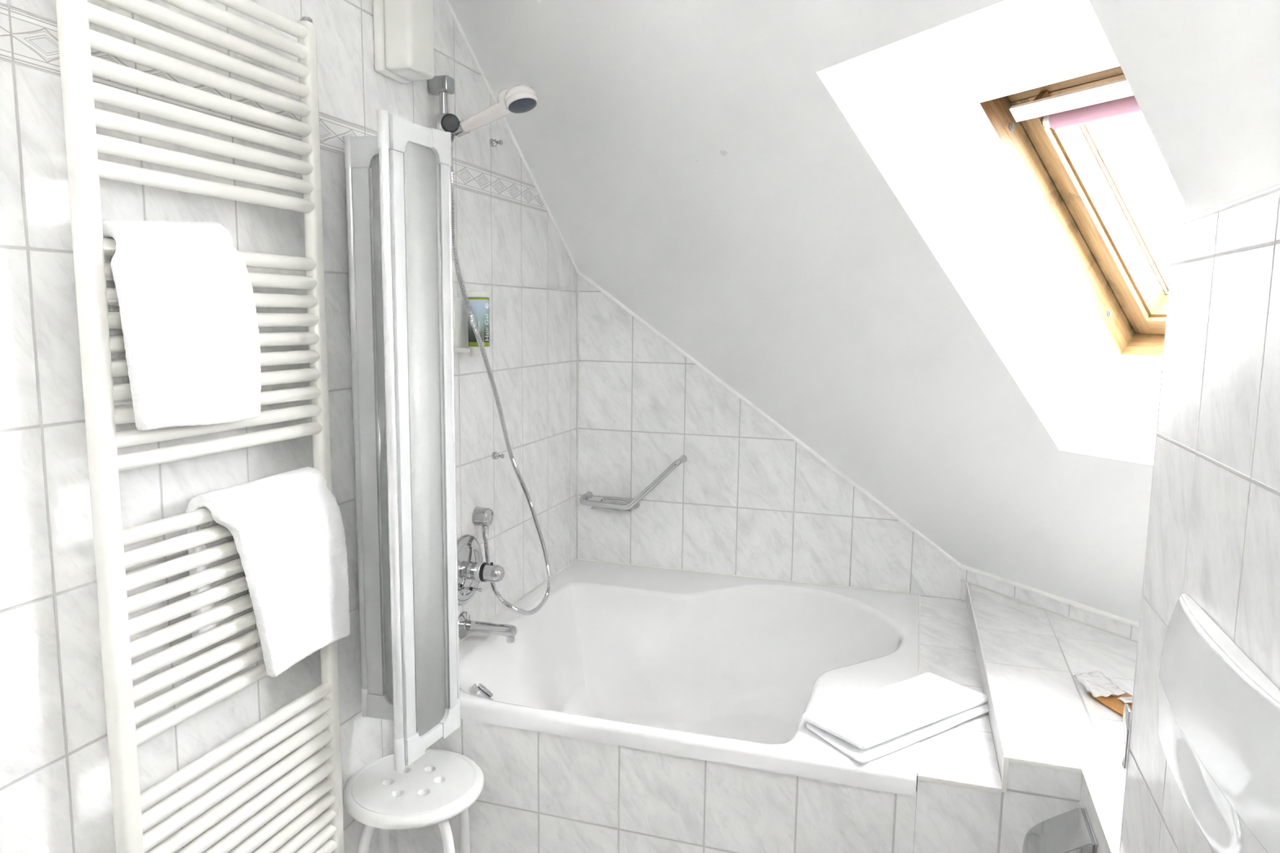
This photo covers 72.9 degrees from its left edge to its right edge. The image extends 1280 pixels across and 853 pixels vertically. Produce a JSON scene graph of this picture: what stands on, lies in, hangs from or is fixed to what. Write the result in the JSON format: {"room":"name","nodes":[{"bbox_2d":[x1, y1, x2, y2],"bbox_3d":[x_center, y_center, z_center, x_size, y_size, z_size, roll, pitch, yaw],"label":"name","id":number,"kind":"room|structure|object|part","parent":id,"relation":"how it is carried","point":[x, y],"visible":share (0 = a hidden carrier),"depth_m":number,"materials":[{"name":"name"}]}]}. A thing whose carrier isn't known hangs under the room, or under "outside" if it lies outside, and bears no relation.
{"room":"bathroom","nodes":[
{"label":"bathroom","id":0,"kind":"room"},
{"bbox_2d":[0,0,577,852],"bbox_3d":[-0.884,0.048,1.298,0.080,2.500,4.000,3,8,18],"label":"wall","id":1,"kind":"structure","parent":0,"point":[55,794],"depth_m":1.54,"materials":[{"name":"tile"}]},
{"bbox_2d":[55,0,344,852],"bbox_3d":[-0.735,0.216,1.516,0.086,1.914,0.514,3,8,18],"label":"towel radiator","id":2,"kind":"object","parent":1,"relation":"attached to","point":[325,833],"visible":0.88,"depth_m":1.41,"materials":[{"name":"white metal"}]},
{"bbox_3d":[-0.780,0.248,1.281,0.027,1.908,0.035,3,8,18],"label":"post","id":3,"kind":"part","parent":2,"relation":"part of","materials":[{"name":"white metal"}]},
{"bbox_2d":[102,220,261,431],"bbox_3d":[-0.726,-0.163,1.360,0.094,0.328,0.260,3,8,18],"label":"hand towel","id":4,"kind":"object","parent":2,"relation":"hanging from","point":[186,306],"visible":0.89,"depth_m":1.32,"materials":[{"name":"white fabric"}]},
{"bbox_2d":[186,466,350,677],"bbox_3d":[-0.671,0.267,1.597,0.095,0.353,0.316,3,8,18],"label":"hand towel","id":5,"kind":"object","parent":2,"relation":"hanging from","point":[286,529],"visible":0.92,"depth_m":1.57,"materials":[{"name":"white fabric"}]},
{"bbox_3d":[-0.632,0.192,1.735,0.027,1.908,0.031,3,8,18],"label":"post","id":6,"kind":"part","parent":2,"relation":"part of","materials":[{"name":"white metal"}]},
{"bbox_2d":[343,110,460,771],"bbox_3d":[-0.512,0.029,1.871,0.178,1.273,0.423,-4,9,-31],"label":"screen","id":7,"kind":"object","parent":1,"relation":"attached to","point":[398,179],"visible":1,"depth_m":1.78,"materials":[{"name":"white metal"}]},
{"bbox_3d":[-0.509,0.030,1.861,0.197,1.260,0.022,3,8,14],"label":"panel frame","id":8,"kind":"part","parent":7,"relation":"part of","materials":[{"name":"white metal"}]},
{"bbox_3d":[-0.503,0.031,1.860,0.133,1.242,0.004,3,8,14],"label":"pane","id":9,"kind":"part","parent":7,"relation":"part of","materials":[{"name":"clear glass"}]},
{"bbox_3d":[-0.437,0.045,1.751,0.022,1.260,0.178,4,8,22],"label":"panel frame","id":10,"kind":"part","parent":7,"relation":"part of","materials":[{"name":"white metal"}]},
{"bbox_3d":[-0.437,0.046,1.751,0.004,1.242,0.122,4,8,22],"label":"pane","id":11,"kind":"part","parent":7,"relation":"part of","materials":[{"name":"clear glass"}]},
{"bbox_2d":[373,0,434,83],"bbox_3d":[-0.531,-0.935,1.953,0.094,0.280,0.112,3,8,18],"label":"wall box","id":12,"kind":"object","parent":1,"relation":"attached to","point":[404,51],"visible":1,"depth_m":1.92,"materials":[{"name":"white plastic"}]},
{"bbox_3d":[-0.563,-0.937,1.964,0.026,0.280,0.112,3,8,18],"label":"plate","id":13,"kind":"part","parent":12,"relation":"part of","materials":[{"name":"white plastic"}]},
{"bbox_2d":[427,75,470,137],"bbox_3d":[-0.477,-0.489,2.186,0.099,0.757,0.057,3,8,18],"label":"shower rail","id":14,"kind":"object","parent":1,"relation":"attached to","point":[442,86],"visible":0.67,"depth_m":2.13,"materials":[{"name":"metal"}]},
{"bbox_3d":[-0.468,-0.749,2.139,0.046,0.046,0.022,-1,8,-15],"label":"knob","id":15,"kind":"part","parent":14,"relation":"part of","materials":[{"name":"grey plastic"}]},
{"bbox_2d":[461,84,537,132],"bbox_3d":[-0.342,-0.760,2.078,0.246,0.085,0.077,7,9,39],"label":"shower","id":16,"kind":"object","parent":14,"relation":"attached to","point":[518,99],"visible":1,"depth_m":2.04,"materials":[{"name":"white plastic"}]},
{"bbox_3d":[-0.366,-0.763,2.091,0.169,0.084,0.037,6,9,37],"label":"handle","id":17,"kind":"part","parent":16,"relation":"part of","materials":[{"name":"white plastic"}]},
{"bbox_2d":[451,133,551,615],"bbox_3d":[-0.396,-0.093,2.425,0.111,1.347,0.513,4,8,24],"label":"shower hose","id":18,"kind":"object","parent":14,"relation":"attached to","point":[485,531],"visible":0.85,"depth_m":2.42,"materials":[{"name":"silver metal"}]},
{"bbox_2d":[453,297,470,352],"bbox_3d":[-0.467,-0.274,2.341,0.046,0.144,0.097,3,8,18],"label":"holder","id":19,"kind":"object","parent":1,"relation":"attached to","point":[460,315],"visible":0.73,"depth_m":2.33,"materials":[{"name":"white plastic"}]},
{"bbox_2d":[454,347,470,352],"bbox_3d":[-0.475,-0.204,2.314,0.036,0.012,0.024,3,8,18],"label":"tray","id":20,"kind":"object","parent":19,"relation":"on","point":[456,349],"depth_m":2.30,"materials":[{"name":"white plastic"}]},
{"bbox_2d":[467,291,489,357],"bbox_3d":[-0.435,-0.275,2.337,0.057,0.178,0.057,3,8,18],"label":"soap bottle","id":21,"kind":"object","parent":19,"relation":"in","point":[478,300],"visible":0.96,"depth_m":2.31,"materials":[{"name":"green plastic"}]},
{"bbox_2d":[457,533,505,605],"bbox_3d":[-0.437,0.406,2.419,0.124,0.200,0.200,3,8,18],"label":"mixer","id":22,"kind":"object","parent":1,"relation":"attached to","point":[472,569],"visible":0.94,"depth_m":2.41,"materials":[{"name":"silver metal"}]},
{"bbox_3d":[-0.487,0.404,2.435,0.018,0.200,0.200,3,8,18],"label":"wall plate","id":23,"kind":"part","parent":22,"relation":"part of","materials":[{"name":"silver metal"}]},
{"bbox_3d":[-0.403,0.408,2.408,0.053,0.051,0.051,3,8,18],"label":"handle","id":24,"kind":"part","parent":22,"relation":"part of","materials":[{"name":"silver metal"}]},
{"bbox_2d":[471,506,493,529],"bbox_3d":[-0.448,0.264,2.488,0.046,0.066,0.057,3,8,18],"label":"outlet","id":25,"kind":"object","parent":1,"relation":"attached to","point":[482,517],"visible":1,"depth_m":2.47,"materials":[{"name":"silver metal"}]},
{"bbox_2d":[458,611,516,643],"bbox_3d":[-0.422,0.564,2.421,0.166,0.075,0.075,3,8,18],"label":"spout","id":26,"kind":"object","parent":1,"relation":"attached to","point":[466,624],"visible":0.94,"depth_m":2.41,"materials":[{"name":"silver metal"}]},
{"bbox_2d":[488,138,502,146],"bbox_3d":[-0.407,-0.806,2.460,0.035,0.023,0.023,3,8,18],"label":"wall hook","id":27,"kind":"object","parent":1,"relation":"attached to","point":[493,142],"visible":1,"depth_m":2.45,"materials":[{"name":"silver metal"}]},
{"bbox_2d":[491,451,504,459],"bbox_3d":[-0.419,0.087,2.569,0.035,0.023,0.023,3,8,18],"label":"wall hook","id":28,"kind":"object","parent":1,"relation":"attached to","point":[495,455],"visible":1,"depth_m":2.56,"materials":[{"name":"silver metal"}]},
{"bbox_2d":[444,0,578,271],"bbox_3d":[-0.408,-0.921,2.489,0.016,0.884,1.239,3,8,18],"label":"trim","id":29,"kind":"structure","parent":1,"relation":"attached to","point":[446,2],"depth_m":2.57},
{"bbox_2d":[458,559,577,642],"bbox_3d":[-0.422,0.572,2.696,0.010,0.010,1.200,3,8,18],"label":"trim","id":30,"kind":"structure","parent":1,"relation":"attached to","point":[575,560],"depth_m":2.81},
{"bbox_2d":[396,719,916,852],"bbox_3d":[-0.025,0.969,1.984,1.230,0.517,0.008,3,8,18],"label":"wall","id":31,"kind":"structure","parent":0,"point":[541,793],"depth_m":1.96,"materials":[{"name":"tile"}]},
{"bbox_2d":[577,275,961,599],"bbox_3d":[0.408,0.258,3.064,1.487,1.661,0.080,3,8,18],"label":"wall","id":32,"kind":"structure","parent":0,"point":[747,499],"depth_m":3.06,"materials":[{"name":"tile"}]},
{"bbox_2d":[576,273,578,559],"bbox_3d":[-0.230,-0.027,3.191,0.007,1.060,0.007,3,8,18],"label":"trim","id":33,"kind":"structure","parent":32,"relation":"attached to","point":[577,364],"depth_m":3.18,"materials":[{"name":"grey tile"}]},
{"bbox_2d":[579,454,687,511],"bbox_3d":[-0.031,0.202,3.120,0.395,0.212,0.070,3,8,18],"label":"grab bar","id":34,"kind":"object","parent":32,"relation":"attached to","point":[633,504],"visible":1,"depth_m":3.11,"materials":[{"name":"silver metal"}]},
{"bbox_2d":[591,506,631,511],"bbox_3d":[-0.103,0.300,3.159,0.149,0.005,0.036,3,8,18],"label":"tray","id":35,"kind":"object","parent":34,"relation":"on","point":[603,508],"depth_m":3.13,"materials":[{"name":"metal"}]},
{"bbox_2d":[577,558,919,595],"bbox_3d":[0.347,0.532,3.075,1.230,0.010,0.010,3,8,18],"label":"trim","id":36,"kind":"structure","parent":32,"relation":"attached to","point":[578,558],"depth_m":3.05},
{"bbox_2d":[576,271,960,567],"bbox_3d":[0.413,-0.052,2.979,1.366,0.972,0.016,3,8,18],"label":"trim","id":37,"kind":"structure","parent":32,"relation":"attached to","point":[757,410],"depth_m":2.96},
{"bbox_2d":[448,0,1279,622],"bbox_3d":[0.654,-0.277,0.813,3.268,2.088,4.268,3,8,18],"label":"ceiling","id":38,"kind":"structure","parent":0,"point":[819,203],"depth_m":1.87,"materials":[{"name":"white paint"}]},
{"bbox_2d":[979,66,1169,356],"bbox_3d":[1.044,-0.431,1.620,0.681,0.681,0.590,-3,8,-27],"label":"window","id":39,"kind":"structure","parent":38,"relation":"attached to","point":[1049,133],"depth_m":1.79,"materials":[{"name":"brown wood"}]},
{"bbox_2d":[1042,114,1050,128],"bbox_3d":[0.803,-0.598,1.694,0.025,0.026,0.016,-3,8,-27],"label":"bracket","id":40,"kind":"object","parent":39,"relation":"attached to","point":[1046,118],"depth_m":1.69,"materials":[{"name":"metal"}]},
{"bbox_3d":[0.862,-0.662,1.495,0.103,0.103,0.492,-3,8,-27],"label":"sash rail","id":41,"kind":"part","parent":39,"relation":"part of","materials":[{"name":"brown wood"}]},
{"bbox_2d":[1048,95,1141,129],"bbox_3d":[0.891,-0.575,1.522,0.038,0.038,0.368,-3,8,-27],"label":"blind","id":42,"kind":"object","parent":39,"relation":"attached to","point":[1064,111],"depth_m":1.58,"materials":[{"name":"pink fabric"}]},
{"bbox_2d":[913,595,1003,852],"bbox_3d":[0.821,0.914,2.333,0.160,0.555,1.200,3,8,18],"label":"wall ledge","id":43,"kind":"object","parent":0,"point":[948,819],"visible":0.82,"depth_m":1.81,"materials":[{"name":"tile"}]},
{"bbox_2d":[458,560,918,796],"bbox_3d":[0.158,0.801,2.531,1.228,0.402,1.209,3,8,18],"label":"bathtub","id":44,"kind":"object","parent":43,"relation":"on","point":[719,668],"visible":0.67,"depth_m":2.85,"materials":[{"name":"white ceramic"}]},
{"bbox_3d":[-0.403,0.684,2.217,0.049,0.050,0.048,-3,8,-27],"label":"overflow knob","id":45,"kind":"part","parent":44,"relation":"part of","materials":[{"name":"silver metal"}]},
{"bbox_2d":[802,672,988,763],"bbox_3d":[0.602,0.655,1.992,0.486,0.033,0.196,-4,9,-34],"label":"folded towel","id":46,"kind":"object","parent":44,"relation":"on","point":[869,726],"visible":0.96,"depth_m":1.95,"materials":[{"name":"white fabric"}]},
{"bbox_2d":[915,594,920,776],"bbox_3d":[0.747,0.634,2.322,0.007,0.008,1.197,3,8,18],"label":"trim","id":47,"kind":"structure","parent":43,"relation":"attached to","point":[919,595],"depth_m":2.35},
{"bbox_2d":[917,773,1001,794],"bbox_3d":[0.638,0.714,1.732,0.157,0.011,0.007,3,8,18],"label":"trim","id":48,"kind":"structure","parent":43,"relation":"attached to","point":[961,784],"depth_m":1.73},
{"bbox_2d":[960,568,1138,640],"bbox_3d":[1.649,0.918,1.808,0.085,0.701,2.465,-3,8,-27],"label":"wall","id":49,"kind":"structure","parent":0,"point":[1122,628],"depth_m":2.55,"materials":[{"name":"tile"}]},
{"bbox_2d":[959,564,1139,627],"bbox_3d":[1.420,0.552,2.120,0.016,0.016,1.619,-3,8,-27],"label":"trim","id":50,"kind":"structure","parent":49,"relation":"attached to","point":[962,566],"depth_m":2.52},
{"bbox_2d":[965,583,1137,852],"bbox_3d":[1.325,0.927,2.017,1.026,0.622,1.490,3,8,18],"label":"wall","id":51,"kind":"structure","parent":0,"point":[1033,655],"depth_m":1.90,"materials":[{"name":"tile"}]},
{"bbox_2d":[966,582,1006,756],"bbox_3d":[0.890,0.578,2.258,0.004,0.004,1.180,3,8,17],"label":"trim","id":52,"kind":"structure","parent":51,"relation":"attached to","point":[978,633],"depth_m":2.06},
{"bbox_2d":[1001,755,1008,792],"bbox_3d":[0.718,0.683,1.703,0.010,0.074,0.007,3,8,18],"label":"trim","id":53,"kind":"structure","parent":51,"relation":"attached to","point":[1006,759],"depth_m":1.70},
{"bbox_2d":[1009,756,1083,773],"bbox_3d":[0.786,0.656,1.677,0.130,0.011,0.007,3,8,18],"label":"trim","id":54,"kind":"structure","parent":51,"relation":"attached to","point":[1056,766],"depth_m":1.67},
{"bbox_2d":[960,579,1137,643],"bbox_3d":[1.355,0.583,2.252,0.007,0.007,1.335,-3,8,-27],"label":"trim","id":55,"kind":"structure","parent":51,"relation":"attached to","point":[962,580],"depth_m":2.53,"materials":[{"name":"grey tile"}]},
{"bbox_2d":[1022,807,1097,852],"bbox_3d":[0.760,0.791,1.575,0.104,0.162,0.119,3,8,18],"label":"holder","id":56,"kind":"object","parent":51,"relation":"attached to","point":[1072,830],"visible":1,"depth_m":1.57,"materials":[{"name":"metal"}]},
{"bbox_3d":[0.805,0.782,1.560,0.005,0.134,0.102,3,8,18],"label":"plate","id":57,"kind":"part","parent":56,"relation":"part of","materials":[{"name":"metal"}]},
{"bbox_2d":[1081,767,1113,852],"bbox_3d":[0.803,0.671,1.526,0.004,0.004,0.277,3,8,18],"label":"trim","id":58,"kind":"structure","parent":51,"relation":"on","point":[1082,769],"depth_m":1.51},
{"bbox_2d":[1086,690,1133,715],"bbox_3d":[1.077,0.616,1.925,0.093,0.013,0.134,-1,7,-11],"label":"wooden tray","id":59,"kind":"object","parent":51,"relation":"on","point":[1112,702],"visible":0.4,"depth_m":1.92,"materials":[{"name":"brown wood"}]},
{"bbox_2d":[1073,670,1124,697],"bbox_3d":[1.056,0.591,1.998,0.077,0.018,0.149,1,7,4],"label":"sachet","id":60,"kind":"object","parent":59,"relation":"on","point":[1095,682],"visible":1,"depth_m":1.98,"materials":[{"name":"white paper"}]},
{"bbox_2d":[1117,696,1133,703],"bbox_3d":[1.103,0.606,1.920,0.079,0.010,0.024,0,7,-6],"label":"sachet","id":61,"kind":"object","parent":59,"relation":"on","point":[1126,700],"visible":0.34,"depth_m":1.91,"materials":[{"name":"white paper"}]},
{"bbox_2d":[1119,190,1279,852],"bbox_3d":[0.431,0.656,0.163,0.100,1.613,2.523,3,8,18],"label":"wall partition","id":62,"kind":"structure","parent":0,"point":[1213,535],"depth_m":1.06,"materials":[{"name":"tile"}]},
{"bbox_2d":[1120,703,1131,768],"bbox_3d":[0.776,0.495,1.385,0.006,0.098,0.032,3,8,18],"label":"metal rail","id":63,"kind":"object","parent":62,"relation":"attached to","point":[1127,712],"visible":1,"depth_m":1.38,"materials":[{"name":"silver metal"}]},
{"bbox_2d":[1158,593,1279,852],"bbox_3d":[0.636,0.342,0.962,0.026,0.216,0.474,3,8,18],"label":"lid","id":64,"kind":"object","parent":62,"relation":"attached to","point":[1219,713],"visible":1,"depth_m":0.92,"materials":[{"name":"white plastic"}]},
{"bbox_2d":[1182,184,1279,224],"bbox_3d":[0.384,-0.141,0.050,0.005,0.006,2.468,3,8,18],"label":"trim","id":65,"kind":"structure","parent":62,"relation":"attached to","point":[1277,188],"depth_m":1.01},
{"bbox_3d":[0.566,1.414,0.996,3.160,0.100,4.160,3,8,18],"label":"floor","id":66,"kind":"structure","parent":0,"visible":0},
{"bbox_2d":[342,749,484,852],"bbox_3d":[-0.509,1.009,1.972,0.307,0.430,0.307,3,8,18],"label":"stool","id":67,"kind":"object","parent":66,"relation":"on","point":[439,786],"visible":0.99,"depth_m":1.91,"materials":[{"name":"white plastic"}]},
{"bbox_3d":[-0.570,1.019,1.905,0.023,0.386,0.113,7,10,42],"label":"leg","id":68,"kind":"part","parent":67,"relation":"part of","materials":[{"name":"white paint"}]},
{"bbox_3d":[-0.577,1.002,2.032,0.113,0.386,0.023,7,10,42],"label":"leg","id":69,"kind":"part","parent":67,"relation":"part of","materials":[{"name":"white paint"}]},
{"bbox_3d":[-0.442,1.019,1.911,0.113,0.386,0.023,7,10,42],"label":"leg","id":70,"kind":"part","parent":67,"relation":"part of","materials":[{"name":"white paint"}]},
{"bbox_3d":[-0.448,1.003,2.039,0.023,0.386,0.113,7,10,42],"label":"leg","id":71,"kind":"part","parent":67,"relation":"part of","materials":[{"name":"white paint"}]}
]}

